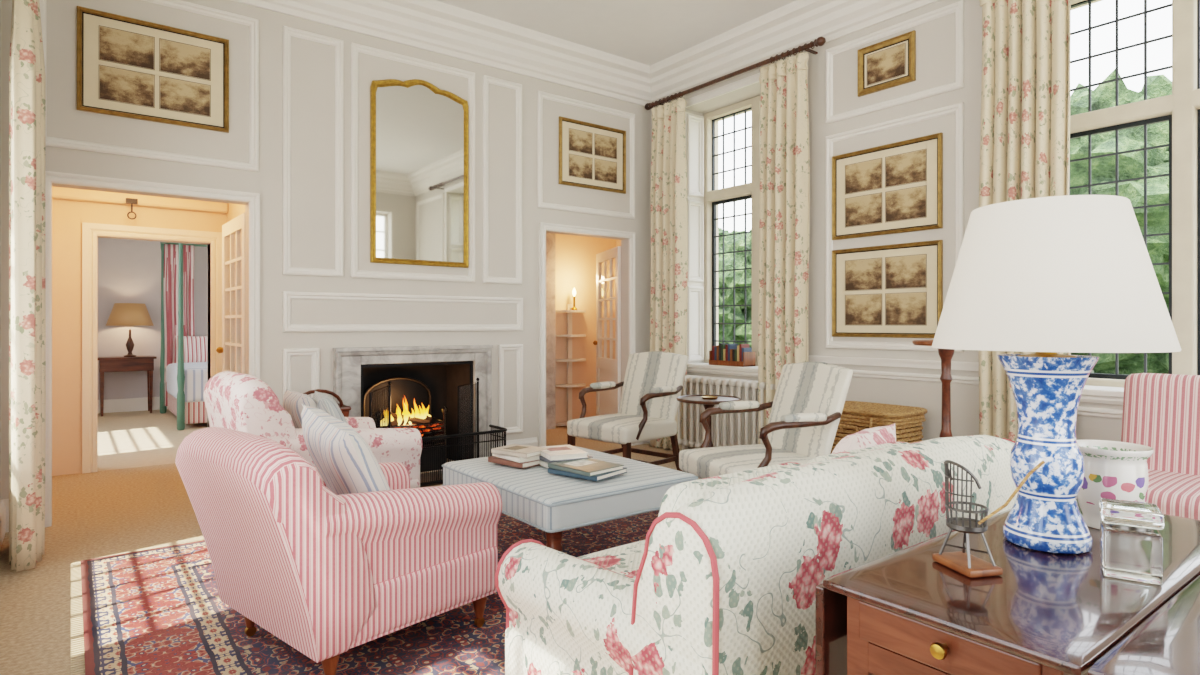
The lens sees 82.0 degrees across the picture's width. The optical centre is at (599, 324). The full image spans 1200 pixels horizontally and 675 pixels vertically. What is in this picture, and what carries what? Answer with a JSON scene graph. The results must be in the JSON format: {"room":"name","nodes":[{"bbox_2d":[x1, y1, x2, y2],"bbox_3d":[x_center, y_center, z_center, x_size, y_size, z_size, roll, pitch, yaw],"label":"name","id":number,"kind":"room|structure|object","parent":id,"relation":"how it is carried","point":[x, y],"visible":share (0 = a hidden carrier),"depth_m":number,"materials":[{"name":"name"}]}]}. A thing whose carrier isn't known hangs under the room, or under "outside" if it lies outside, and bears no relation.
{"room":"historic interior","nodes":[
{"label":"historic interior","id":0,"kind":"room"},
{"bbox_2d":[0,0,0,499],"bbox_3d":[-1.753,-0.665,1.447,0.380,3.730,6.130,0,0,-37],"label":"wall","id":1,"kind":"structure","parent":0,"point":[0,0],"depth_m":3.97,"materials":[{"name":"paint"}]},
{"bbox_2d":[0,499,5,548],"bbox_3d":[-1.594,1.105,1.569,0.022,0.190,6.130,0,0,-37],"label":"baseboard","id":2,"kind":"structure","parent":1,"relation":"attached to","point":[2,506],"depth_m":3.87,"materials":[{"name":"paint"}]},
{"bbox_2d":[9,0,45,571],"bbox_3d":[-2.967,-0.478,3.584,0.146,3.332,0.657,0,0,-37],"label":"curtain","id":3,"kind":"object","parent":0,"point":[27,76],"visible":1,"depth_m":3.36,"materials":[{"name":"beige fabric"}]},
{"bbox_2d":[52,199,226,475],"bbox_3d":[-3.941,-0.100,5.875,2.100,2.600,0.120,0,0,-37],"label":"wall","id":4,"kind":"structure","parent":0,"point":[68,216],"depth_m":5.56,"materials":[{"name":"paint"}]},
{"bbox_2d":[126,198,137,218],"bbox_3d":[-3.854,-0.954,5.680,0.080,0.173,0.034,0,0,-37],"label":"ceiling light","id":5,"kind":"object","parent":4,"relation":"hanging from","point":[131,201],"visible":1,"depth_m":5.67,"materials":[{"name":"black metal"}]},
{"bbox_2d":[52,186,227,213],"bbox_3d":[-3.925,-1.125,5.723,1.500,0.250,0.140,0,0,-37],"label":"crown molding","id":6,"kind":"structure","parent":4,"relation":"attached to","point":[61,193],"depth_m":5.76,"materials":[{"name":"paint"}]},
{"bbox_2d":[82,222,221,473],"bbox_3d":[-3.842,0.185,5.964,1.015,2.030,0.200,0,0,-37],"label":"door frame","id":7,"kind":"structure","parent":4,"relation":"attached to","point":[90,232],"depth_m":5.64,"materials":[{"name":"paint"}]},
{"bbox_2d":[98,238,206,399],"bbox_3d":[-5.948,-0.200,10.133,4.300,2.800,0.120,0,0,-37],"label":"wall","id":8,"kind":"structure","parent":0,"point":[129,271],"depth_m":9.63,"materials":[{"name":"paint"}]},
{"bbox_2d":[98,397,167,412],"bbox_3d":[-5.902,1.110,10.074,4.100,0.180,0.030,0,0,-37],"label":"baseboard","id":9,"kind":"structure","parent":8,"relation":"attached to","point":[129,404],"depth_m":9.57,"materials":[{"name":"paint"}]},
{"bbox_2d":[77,6,228,132],"bbox_3d":[-2.854,-1.625,4.446,0.825,0.630,0.029,0,0,-37],"label":"framed picture","id":10,"kind":"object","parent":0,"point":[127,67],"visible":1,"depth_m":4.43,"materials":[{"name":"beige paper"}]},
{"bbox_2d":[105,238,207,244],"bbox_3d":[-3.157,-0.200,6.578,4.200,2.800,0.039,0,0,-37],"label":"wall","id":11,"kind":"structure","parent":0,"point":[105,238],"depth_m":6.03,"materials":[{"name":"paint"}]},
{"bbox_2d":[227,203,244,372],"bbox_3d":[-2.838,-0.100,5.637,0.120,2.600,1.600,0,0,-37],"label":"wall","id":12,"kind":"structure","parent":0,"point":[234,210],"depth_m":5.91,"materials":[{"name":"paint"}]},
{"bbox_2d":[45,171,259,526],"bbox_3d":[-2.852,0.142,4.448,1.200,2.115,0.030,0,0,-37],"label":"door frame","id":13,"kind":"structure","parent":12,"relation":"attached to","point":[51,177],"depth_m":4.38,"materials":[{"name":"paint"}]},
{"bbox_2d":[216,212,244,373],"bbox_3d":[-2.787,0.195,5.222,0.091,1.990,0.820,0,0,-38],"label":"leaf","id":14,"kind":"object","parent":12,"relation":"attached to","point":[236,225],"depth_m":5.31,"materials":[{"name":"paint"}]},
{"bbox_2d":[3,437,649,531],"bbox_3d":[-1.462,1.105,5.519,5.040,0.190,0.022,0,0,-37],"label":"baseboard","id":15,"kind":"structure","parent":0,"point":[533,441],"depth_m":6.06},
{"bbox_2d":[1,0,651,498],"bbox_3d":[-1.466,-0.665,5.606,5.900,3.730,0.120,0,0,-37],"label":"wall","id":16,"kind":"structure","parent":0,"point":[312,63],"depth_m":5.11,"materials":[{"name":"grey paint"}]},
{"bbox_2d":[39,0,634,434],"bbox_3d":[-1.497,-0.590,5.490,4.650,3.080,0.026,0,0,-37],"label":"trim","id":17,"kind":"structure","parent":16,"relation":"attached to","point":[253,165],"depth_m":5.23,"materials":[{"name":"paint"}]},
{"bbox_2d":[370,79,468,267],"bbox_3d":[-1.429,-1.223,5.535,0.820,1.486,0.035,0,0,-37],"label":"gilt mirror","id":18,"kind":"object","parent":16,"relation":"attached to","point":[419,130],"visible":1,"depth_m":5.52,"materials":[{"name":"clear glass"}]},
{"bbox_2d":[559,116,625,193],"bbox_3d":[-0.059,-1.610,6.590,0.790,0.620,0.029,0,0,-37],"label":"engraving","id":19,"kind":"object","parent":16,"relation":"attached to","point":[591,156],"visible":1,"depth_m":6.58,"materials":[{"name":"beige paper"}]},
{"bbox_2d":[0,409,699,674],"bbox_3d":[-1.268,1.250,5.676,6.300,0.100,12.850,0,0,-37],"label":"floor","id":20,"kind":"structure","parent":0,"point":[105,513],"depth_m":4.21,"materials":[{"name":"carpet"}]},
{"bbox_2d":[98,356,156,415],"bbox_3d":[-6.421,0.815,9.354,0.660,0.770,0.400,0,0,-37],"label":"console table","id":21,"kind":"object","parent":20,"relation":"on","point":[115,363],"visible":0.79,"depth_m":9.23,"materials":[{"name":"brown wood"}]},
{"bbox_2d":[105,303,153,356],"bbox_3d":[-6.371,0.069,9.354,0.543,0.720,0.543,0,0,-37],"label":"bedside lamp","id":22,"kind":"object","parent":21,"relation":"on","point":[122,314],"visible":1,"depth_m":9.20,"materials":[{"name":"beige fabric"}]},
{"bbox_2d":[160,242,206,429],"bbox_3d":[-4.733,0.000,9.124,1.680,2.400,1.980,0,0,-37],"label":"bed","id":23,"kind":"object","parent":20,"relation":"on","point":[183,356],"visible":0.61,"depth_m":9.35,"materials":[{"name":"red fabric"}]},
{"bbox_2d":[164,244,194,405],"bbox_3d":[-5.763,0.000,9.459,0.367,2.200,0.082,0,0,-38],"label":"curtain","id":24,"kind":"object","parent":23,"relation":"hanging from","point":[171,251],"depth_m":9.42,"materials":[{"name":"fabric"}]},
{"bbox_2d":[167,362,206,401],"bbox_3d":[-4.679,0.700,8.882,1.410,0.460,1.450,0,0,-38],"label":"quilt","id":25,"kind":"object","parent":23,"relation":"on","point":[194,374],"depth_m":8.00,"materials":[{"name":"white fabric"}]},
{"bbox_2d":[175,336,206,362],"bbox_3d":[-5.460,0.340,9.448,0.600,0.420,0.188,0,-20,-38],"label":"bed pillow","id":26,"kind":"object","parent":23,"relation":"on","point":[195,347],"depth_m":9.34,"materials":[{"name":"fabric"}]},
{"bbox_2d":[303,389,350,416],"bbox_3d":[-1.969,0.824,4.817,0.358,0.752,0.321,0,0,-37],"label":"armchair","id":27,"kind":"object","parent":20,"relation":"on","point":[344,409],"visible":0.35,"depth_m":4.81,"materials":[{"name":"brown wood"}]},
{"bbox_2d":[71,510,658,674],"bbox_3d":[-0.309,1.193,3.229,3.440,0.012,3.200,0,0,-37],"label":"rug","id":28,"kind":"object","parent":20,"relation":"on","point":[156,611],"visible":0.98,"depth_m":2.71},
{"bbox_2d":[203,371,421,487],"bbox_3d":[-1.582,0.715,3.849,0.995,0.939,0.779,0,0,-41],"label":"armchair","id":29,"kind":"object","parent":28,"relation":"on","point":[242,402],"visible":0.28,"depth_m":3.56,"materials":[{"name":"white fabric"}]},
{"bbox_2d":[283,389,316,427],"bbox_3d":[-1.593,0.545,3.759,0.148,0.400,0.420,-24,14,-34],"label":"pillow","id":30,"kind":"object","parent":29,"relation":"on","point":[292,400],"depth_m":3.61,"materials":[{"name":"white fabric"}]},
{"bbox_2d":[312,390,347,423],"bbox_3d":[-1.463,0.555,3.793,0.138,0.400,0.420,-27,12,-25],"label":"pillow","id":31,"kind":"object","parent":29,"relation":"on","point":[320,400],"depth_m":3.62,"materials":[{"name":"white fabric"}]},
{"bbox_2d":[175,403,501,674],"bbox_3d":[-0.957,0.743,2.610,0.779,0.884,0.975,0,0,41],"label":"striped armchair","id":32,"kind":"object","parent":28,"relation":"on","point":[331,557],"visible":1,"depth_m":2.31,"materials":[{"name":"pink fabric"}]},
{"bbox_2d":[301,403,389,494],"bbox_3d":[-0.938,0.535,2.570,0.158,0.460,0.480,-32,27,-33],"label":"pillow","id":33,"kind":"object","parent":32,"relation":"on","point":[343,459],"depth_m":2.41,"materials":[{"name":"white fabric"}]},
{"bbox_2d":[442,446,697,551],"bbox_3d":[-0.181,0.953,3.554,0.890,0.466,1.070,0,0,-37],"label":"ottoman","id":34,"kind":"object","parent":28,"relation":"on","point":[554,504],"visible":0.59,"depth_m":3.15,"materials":[{"name":"white fabric"}]},
{"bbox_2d":[488,444,626,480],"bbox_3d":[-0.192,0.676,3.502,0.729,0.073,0.368,0,0,40],"label":"book stack","id":35,"kind":"object","parent":34,"relation":"on","point":[565,460],"visible":1,"depth_m":3.44,"materials":[{"name":"paper"}]},
{"bbox_2d":[567,351,688,470],"bbox_3d":[0.229,0.701,5.385,0.698,0.970,0.782,0,0,44],"label":"armchair","id":36,"kind":"object","parent":28,"relation":"on","point":[653,381],"visible":0.93,"depth_m":5.39,"materials":[{"name":"white fabric"}]},
{"bbox_2d":[676,395,741,447],"bbox_3d":[0.748,0.837,4.657,0.453,0.697,0.457,0,0,-37],"label":"table","id":37,"kind":"object","parent":28,"relation":"on","point":[708,401],"visible":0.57,"depth_m":4.64,"materials":[{"name":"brown wood"}]},
{"bbox_2d":[495,423,1017,674],"bbox_3d":[0.552,0.760,2.122,1.551,0.849,0.889,0,0,-37],"label":"sofa","id":38,"kind":"object","parent":28,"relation":"on","point":[727,573],"visible":0.84,"depth_m":1.56,"materials":[{"name":"white fabric"}]},
{"bbox_2d":[577,540,644,579],"bbox_3d":[0.254,0.805,2.026,0.584,0.210,0.675,0,0,-38],"label":"seat cushion","id":39,"kind":"object","parent":38,"relation":"on","point":[625,560],"depth_m":2.11,"materials":[{"name":"white fabric"}]},
{"bbox_2d":[807,441,908,463],"bbox_3d":[0.845,0.576,2.217,0.610,0.360,0.190,0,8,-38],"label":"cushion","id":40,"kind":"object","parent":38,"relation":"on","point":[843,448],"depth_m":2.21,"materials":[{"name":"white fabric"}]},
{"bbox_2d":[832,423,895,453],"bbox_3d":[0.875,0.525,2.392,0.148,0.380,0.400,32,20,36],"label":"pillow","id":41,"kind":"object","parent":38,"relation":"on","point":[875,438],"depth_m":2.27,"materials":[{"name":"fabric"}]},
{"bbox_2d":[679,362,852,478],"bbox_3d":[0.929,0.701,3.910,0.782,0.970,0.698,0,0,-21],"label":"armchair","id":42,"kind":"object","parent":28,"relation":"on","point":[807,405],"visible":0.75,"depth_m":3.86,"materials":[{"name":"white fabric"}]},
{"bbox_2d":[363,377,447,471],"bbox_3d":[-1.608,0.818,5.710,0.616,0.762,0.443,0,0,-37],"label":"grate","id":43,"kind":"object","parent":20,"relation":"on","point":[410,397],"visible":0.44,"depth_m":5.75,"materials":[{"name":"black metal"}]},
{"bbox_2d":[391,406,447,462],"bbox_3d":[-1.593,0.934,5.690,0.616,0.530,0.393,0,0,-38],"label":"basket","id":44,"kind":"object","parent":43,"relation":"on","point":[418,417],"depth_m":5.70,"materials":[{"name":"metal"}]},
{"bbox_2d":[333,345,492,473],"bbox_3d":[-1.447,0.700,5.491,1.300,1.060,0.084,0,0,-37],"label":"fireplace","id":45,"kind":"object","parent":20,"relation":"on","point":[348,363],"visible":0.68,"depth_m":5.46,"materials":[{"name":"stone"}]},
{"bbox_2d":[363,364,468,460],"bbox_3d":[-1.625,0.605,5.756,1.050,1.210,0.548,0,0,-37],"label":"firebox","id":46,"kind":"object","parent":45,"relation":"attached to","point":[442,381],"depth_m":6.11,"materials":[{"name":"black metal"}]},
{"bbox_2d":[420,471,442,486],"bbox_3d":[-1.328,1.191,5.337,1.360,0.018,0.365,0,0,-37],"label":"hearth","id":47,"kind":"object","parent":20,"relation":"on","point":[437,471],"visible":0.03,"depth_m":5.35,"materials":[{"name":"metal"}]},
{"bbox_2d":[369,378,478,460],"bbox_3d":[-1.367,0.803,5.399,0.904,0.755,0.097,0,0,-37],"label":"fire screen","id":48,"kind":"object","parent":47,"relation":"on","point":[467,396],"visible":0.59,"depth_m":5.61,"materials":[{"name":"black metal"}]},
{"bbox_2d":[420,424,506,485],"bbox_3d":[-1.282,1.005,5.276,1.181,0.354,0.313,0,0,-37],"label":"fender","id":49,"kind":"object","parent":47,"relation":"on","point":[501,429],"visible":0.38,"depth_m":5.21,"materials":[{"name":"black metal"}]},
{"bbox_2d":[546,233,554,429],"bbox_3d":[-0.645,-0.045,7.987,0.220,2.490,0.138,0,0,-37],"label":"door jamb","id":50,"kind":"object","parent":20,"relation":"on","point":[550,237],"visible":0.29,"depth_m":7.96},
{"bbox_2d":[555,304,585,425],"bbox_3d":[-0.306,0.475,8.185,0.400,1.450,0.200,0,0,-37],"label":"corner shelf","id":51,"kind":"object","parent":20,"relation":"on","point":[569,360],"visible":0.83,"depth_m":8.24,"materials":[{"name":"paint"}]},
{"bbox_2d":[571,288,576,309],"bbox_3d":[-0.306,-0.311,8.185,0.080,0.270,0.080,0,0,-37],"label":"candle lamp","id":52,"kind":"object","parent":51,"relation":"on","point":[574,290],"visible":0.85,"depth_m":8.17,"materials":[{"name":"gold metal"}]},
{"bbox_2d":[678,375,774,449],"bbox_3d":[1.131,0.835,6.066,0.144,0.730,1.214,0,0,-37],"label":"radiator","id":53,"kind":"object","parent":20,"relation":"on","point":[728,429],"visible":0.57,"depth_m":6.09,"materials":[{"name":"metal"}]},
{"bbox_2d":[830,401,927,453],"bbox_3d":[1.862,0.875,4.781,0.513,0.626,0.658,0,0,-37],"label":"wicker hamper","id":54,"kind":"object","parent":20,"relation":"on","point":[856,416],"visible":0.3,"depth_m":4.59,"materials":[{"name":"brown wicker"}]},
{"bbox_2d":[912,340,954,437],"bbox_3d":[1.779,0.638,3.546,0.379,1.112,0.382,0,0,-37],"label":"stand","id":55,"kind":"object","parent":20,"relation":"on","point":[946,355],"visible":0.37,"depth_m":3.56,"materials":[{"name":"red wood"}]},
{"bbox_2d":[816,499,1199,674],"bbox_3d":[1.058,0.825,1.200,1.020,0.750,0.895,0,0,-37],"label":"table","id":56,"kind":"object","parent":20,"relation":"on","point":[904,611],"visible":0.77,"depth_m":1.14,"materials":[{"name":"brown wood"}]},
{"bbox_2d":[932,460,1044,577],"bbox_3d":[0.691,0.341,1.246,0.084,0.217,0.175,0,0,-23],"label":"wire chair","id":57,"kind":"object","parent":56,"relation":"on","point":[971,566],"visible":1,"depth_m":1.25,"materials":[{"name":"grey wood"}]},
{"bbox_2d":[932,195,1180,553],"bbox_3d":[0.920,0.103,1.422,0.426,0.692,0.426,0,0,-37],"label":"table lamp","id":58,"kind":"object","parent":56,"relation":"on","point":[1044,276],"visible":1,"depth_m":1.31,"materials":[{"name":"white fabric"}]},
{"bbox_2d":[997,354,1098,553],"bbox_3d":[0.920,0.256,1.422,0.176,0.386,0.176,0,0,-38],"label":"vase","id":59,"kind":"object","parent":58,"relation":"attached to","point":[1045,515],"depth_m":1.37,"materials":[{"name":"blue ceramic"}]},
{"bbox_2d":[1076,440,1153,528],"bbox_3d":[1.141,0.359,1.544,0.154,0.180,0.154,0,0,-37],"label":"porcelain cachepot","id":60,"kind":"object","parent":56,"relation":"on","point":[1118,470],"visible":0.61,"depth_m":1.50,"materials":[{"name":"white ceramic"}]},
{"bbox_2d":[1099,498,1163,584],"bbox_3d":[0.955,0.387,1.244,0.088,0.125,0.088,0,0,33],"label":"glass jar","id":61,"kind":"object","parent":56,"relation":"on","point":[1131,542],"visible":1,"depth_m":1.21,"materials":[{"name":"clear glass"}]},
{"bbox_2d":[1121,373,1199,519],"bbox_3d":[2.895,0.722,2.852,0.826,0.957,1.360,0,0,-37],"label":"chair","id":62,"kind":"object","parent":20,"relation":"on","point":[1161,412],"visible":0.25,"depth_m":3.33,"materials":[{"name":"pink fabric"}]},
{"bbox_2d":[1146,469,1199,519],"bbox_3d":[2.825,0.785,2.798,0.650,0.190,1.360,0,0,-38],"label":"seat cushion","id":63,"kind":"object","parent":62,"relation":"on","point":[1176,492],"depth_m":2.93,"materials":[{"name":"pink fabric"}]},
{"bbox_2d":[231,0,651,105],"bbox_3d":[-1.397,-2.375,5.435,5.040,0.310,0.235,0,0,-37],"label":"crown molding","id":64,"kind":"structure","parent":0,"point":[435,26],"depth_m":5.74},
{"bbox_2d":[555,234,615,425],"bbox_3d":[-0.765,-0.150,8.060,2.600,2.700,0.120,0,0,-37],"label":"wall","id":65,"kind":"structure","parent":0,"point":[575,256],"depth_m":8.38,"materials":[{"name":"paint"}]},
{"bbox_2d":[539,222,634,446],"bbox_3d":[-0.099,0.138,6.560,1.120,2.125,0.030,0,0,-37],"label":"door frame","id":66,"kind":"structure","parent":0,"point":[543,227],"depth_m":6.24,"materials":[{"name":"paint"}]},
{"bbox_2d":[596,246,620,415],"bbox_3d":[0.089,0.195,7.403,0.040,1.990,0.840,0,0,-15],"label":"leaf","id":67,"kind":"object","parent":66,"relation":"attached to","point":[607,369],"visible":0.84,"depth_m":7.33,"materials":[{"name":"paint"}]},
{"bbox_2d":[436,0,795,65],"bbox_3d":[0.491,-2.590,3.056,5.900,0.120,6.550,0,0,-37],"label":"ceiling","id":68,"kind":"structure","parent":0,"point":[648,32],"depth_m":5.70,"materials":[{"name":"paint"}]},
{"bbox_2d":[616,239,620,246],"bbox_3d":[0.718,-0.150,8.164,0.120,2.700,1.520,0,0,-37],"label":"wall","id":69,"kind":"structure","parent":0,"point":[618,242],"depth_m":8.70,"materials":[{"name":"paint"}]},
{"bbox_2d":[656,0,1122,441],"bbox_3d":[2.579,-0.665,4.771,0.460,3.730,6.130,0,0,-37],"label":"wall","id":70,"kind":"structure","parent":0,"point":[935,39],"depth_m":4.90,"materials":[{"name":"grey paint"}]},
{"bbox_2d":[685,73,759,376],"bbox_3d":[1.200,-0.860,6.165,0.030,2.620,1.460,0,0,-37],"label":"trim","id":71,"kind":"structure","parent":70,"relation":"attached to","point":[753,79],"depth_m":6.25,"materials":[{"name":"paint"}]},
{"bbox_2d":[687,95,760,372],"bbox_3d":[1.379,-0.845,6.301,0.500,2.510,1.320,0,0,-37],"label":"window","id":72,"kind":"structure","parent":70,"relation":"in","point":[753,188],"depth_m":6.65,"materials":[{"name":"wood"}]},
{"bbox_2d":[685,112,703,362],"bbox_3d":[0.933,-0.850,6.768,0.260,2.440,0.038,0,0,-37],"label":"shutter","id":73,"kind":"object","parent":72,"relation":"attached to","point":[694,124],"visible":0.9,"depth_m":6.78,"materials":[{"name":"paint"}]},
{"bbox_2d":[712,107,751,345],"bbox_3d":[1.494,-0.855,6.390,0.030,2.370,1.210,0,0,-37],"label":"casement","id":74,"kind":"object","parent":72,"relation":"attached to","point":[714,204],"visible":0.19,"depth_m":6.84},
{"bbox_2d":[709,343,754,366],"bbox_3d":[1.212,0.271,6.350,0.165,0.201,0.420,0,0,-37],"label":"rack","id":75,"kind":"object","parent":72,"relation":"on","point":[725,354],"visible":1,"depth_m":6.28,"materials":[{"name":"red wood"}]},
{"bbox_2d":[713,111,751,343],"bbox_3d":[1.493,-0.855,6.389,0.012,2.370,1.210,0,0,-37],"label":"bars","id":76,"kind":"object","parent":72,"relation":"attached to","point":[745,128],"visible":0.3,"depth_m":6.65,"materials":[{"name":"metal"}]},
{"bbox_2d":[645,36,825,109],"bbox_3d":[1.133,-2.178,6.125,0.185,0.070,2.070,0,0,-37],"label":"curtain rod","id":77,"kind":"object","parent":70,"relation":"attached to","point":[820,41],"visible":1,"depth_m":5.85,"materials":[{"name":"brown wood"}]},
{"bbox_2d":[650,97,687,450],"bbox_3d":[0.645,-0.478,6.649,0.124,3.332,0.455,0,0,-37],"label":"curtain","id":78,"kind":"object","parent":77,"relation":"hanging from","point":[668,194],"visible":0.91,"depth_m":6.62,"materials":[{"name":"beige fabric"}]},
{"bbox_2d":[758,52,809,443],"bbox_3d":[1.469,-0.478,5.576,0.132,3.332,0.476,0,0,-37],"label":"curtain","id":79,"kind":"object","parent":77,"relation":"hanging from","point":[783,289],"visible":0.87,"depth_m":5.55,"materials":[{"name":"beige fabric"}]},
{"bbox_2d":[650,0,939,106],"bbox_3d":[2.303,-2.375,4.559,0.235,0.310,6.130,0,0,-37],"label":"crown molding","id":80,"kind":"structure","parent":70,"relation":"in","point":[797,23],"depth_m":5.71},
{"bbox_2d":[857,30,915,96],"bbox_3d":[2.076,-1.895,5.022,0.029,0.350,0.440,0,0,-37],"label":"framed print","id":81,"kind":"object","parent":70,"relation":"attached to","point":[889,63],"visible":1,"depth_m":5.01,"materials":[{"name":"gold metal"}]},
{"bbox_2d":[832,240,942,337],"bbox_3d":[2.067,-0.245,5.034,0.029,0.670,0.850,0,0,-37],"label":"framed picture","id":82,"kind":"object","parent":70,"relation":"attached to","point":[895,290],"visible":0.94,"depth_m":5.01,"materials":[{"name":"beige paper"}]},
{"bbox_2d":[832,132,942,239],"bbox_3d":[2.067,-0.985,5.034,0.029,0.650,0.850,0,0,-37],"label":"framed picture","id":83,"kind":"object","parent":70,"relation":"attached to","point":[897,187],"visible":1,"depth_m":5.00,"materials":[{"name":"beige paper"}]},
{"bbox_2d":[808,355,978,370],"bbox_3d":[2.131,0.272,4.944,0.040,0.055,1.550,0,0,-37],"label":"rail","id":84,"kind":"object","parent":70,"relation":"attached to","point":[970,366],"depth_m":4.96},
{"bbox_2d":[693,0,1122,419],"bbox_3d":[2.508,-0.610,4.464,0.026,3.100,5.530,0,0,-37],"label":"trim","id":85,"kind":"structure","parent":70,"relation":"attached to","point":[957,7],"depth_m":4.92,"materials":[{"name":"white paint"}]},
{"bbox_2d":[979,0,1070,441],"bbox_3d":[2.554,-0.478,4.165,0.154,3.332,0.514,0,0,-37],"label":"curtain","id":86,"kind":"object","parent":70,"relation":"hanging from","point":[1025,130],"visible":0.43,"depth_m":4.16,"materials":[{"name":"white fabric"}]},
{"bbox_2d":[1080,395,1122,404],"bbox_3d":[3.069,-0.860,3.729,0.030,2.620,1.480,0,0,-37],"label":"trim","id":87,"kind":"structure","parent":70,"relation":"attached to","point":[1093,399],"depth_m":3.96,"materials":[{"name":"paint"}]},
{"bbox_2d":[1070,0,1199,397],"bbox_3d":[3.248,-0.845,3.866,0.500,2.510,1.340,0,0,-37],"label":"window","id":88,"kind":"structure","parent":70,"relation":"in","point":[1183,104],"depth_m":3.91,"materials":[{"name":"wood"}]},
{"bbox_2d":[1069,0,1171,374],"bbox_3d":[3.362,-0.855,3.954,0.012,2.370,1.230,0,0,-37],"label":"bars","id":89,"kind":"object","parent":88,"relation":"attached to","point":[1146,11],"visible":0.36,"depth_m":4.21,"materials":[{"name":"black metal"}]},
{"bbox_2d":[1069,0,1199,379],"bbox_3d":[3.363,-0.855,3.954,0.030,2.370,1.230,0,0,-37],"label":"casement","id":90,"kind":"object","parent":88,"relation":"attached to","point":[1167,117],"visible":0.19,"depth_m":4.00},
{"label":"outside","id":91,"kind":"structure","parent":0,"visible":0},
{"bbox_3d":[19.974,1.625,27.931,54.300,0.150,100.000,0,0,-37],"label":"ground","id":92,"kind":"structure","parent":91,"visible":0},
{"bbox_2d":[718,227,728,245],"bbox_3d":[5.653,-1.631,38.012,9.777,7.643,8.675,0,0,17],"label":"tree","id":93,"kind":"object","parent":92,"relation":"on","point":[720,231],"visible":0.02,"depth_m":35.48,"materials":[{"name":"green plant"}]},
{"bbox_2d":[718,230,750,247],"bbox_3d":[8.205,-1.732,28.898,7.352,6.697,8.508,0,0,-37],"label":"tree","id":94,"kind":"object","parent":92,"relation":"on","point":[727,238],"visible":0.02,"depth_m":29.44,"materials":[{"name":"green plant"}]},
{"bbox_2d":[718,229,751,347],"bbox_3d":[5.129,-0.688,24.508,4.398,5.045,5.687,0,0,-37],"label":"tree","id":95,"kind":"object","parent":92,"relation":"on","point":[740,239],"visible":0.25,"depth_m":22.94,"materials":[{"name":"green plant"}]},
{"bbox_2d":[1071,303,1168,374],"bbox_3d":[13.790,-1.219,19.276,6.192,6.375,9.624,0,0,5],"label":"tree","id":96,"kind":"object","parent":92,"relation":"on","point":[1128,363],"visible":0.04,"depth_m":16.94,"materials":[{"name":"green plant"}]},
{"bbox_2d":[1070,69,1171,373],"bbox_3d":[13.253,-2.181,16.498,7.833,7.590,6.341,0,0,-37],"label":"tree","id":97,"kind":"object","parent":92,"relation":"on","point":[1130,165],"visible":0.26,"depth_m":14.42,"materials":[{"name":"green plant"}]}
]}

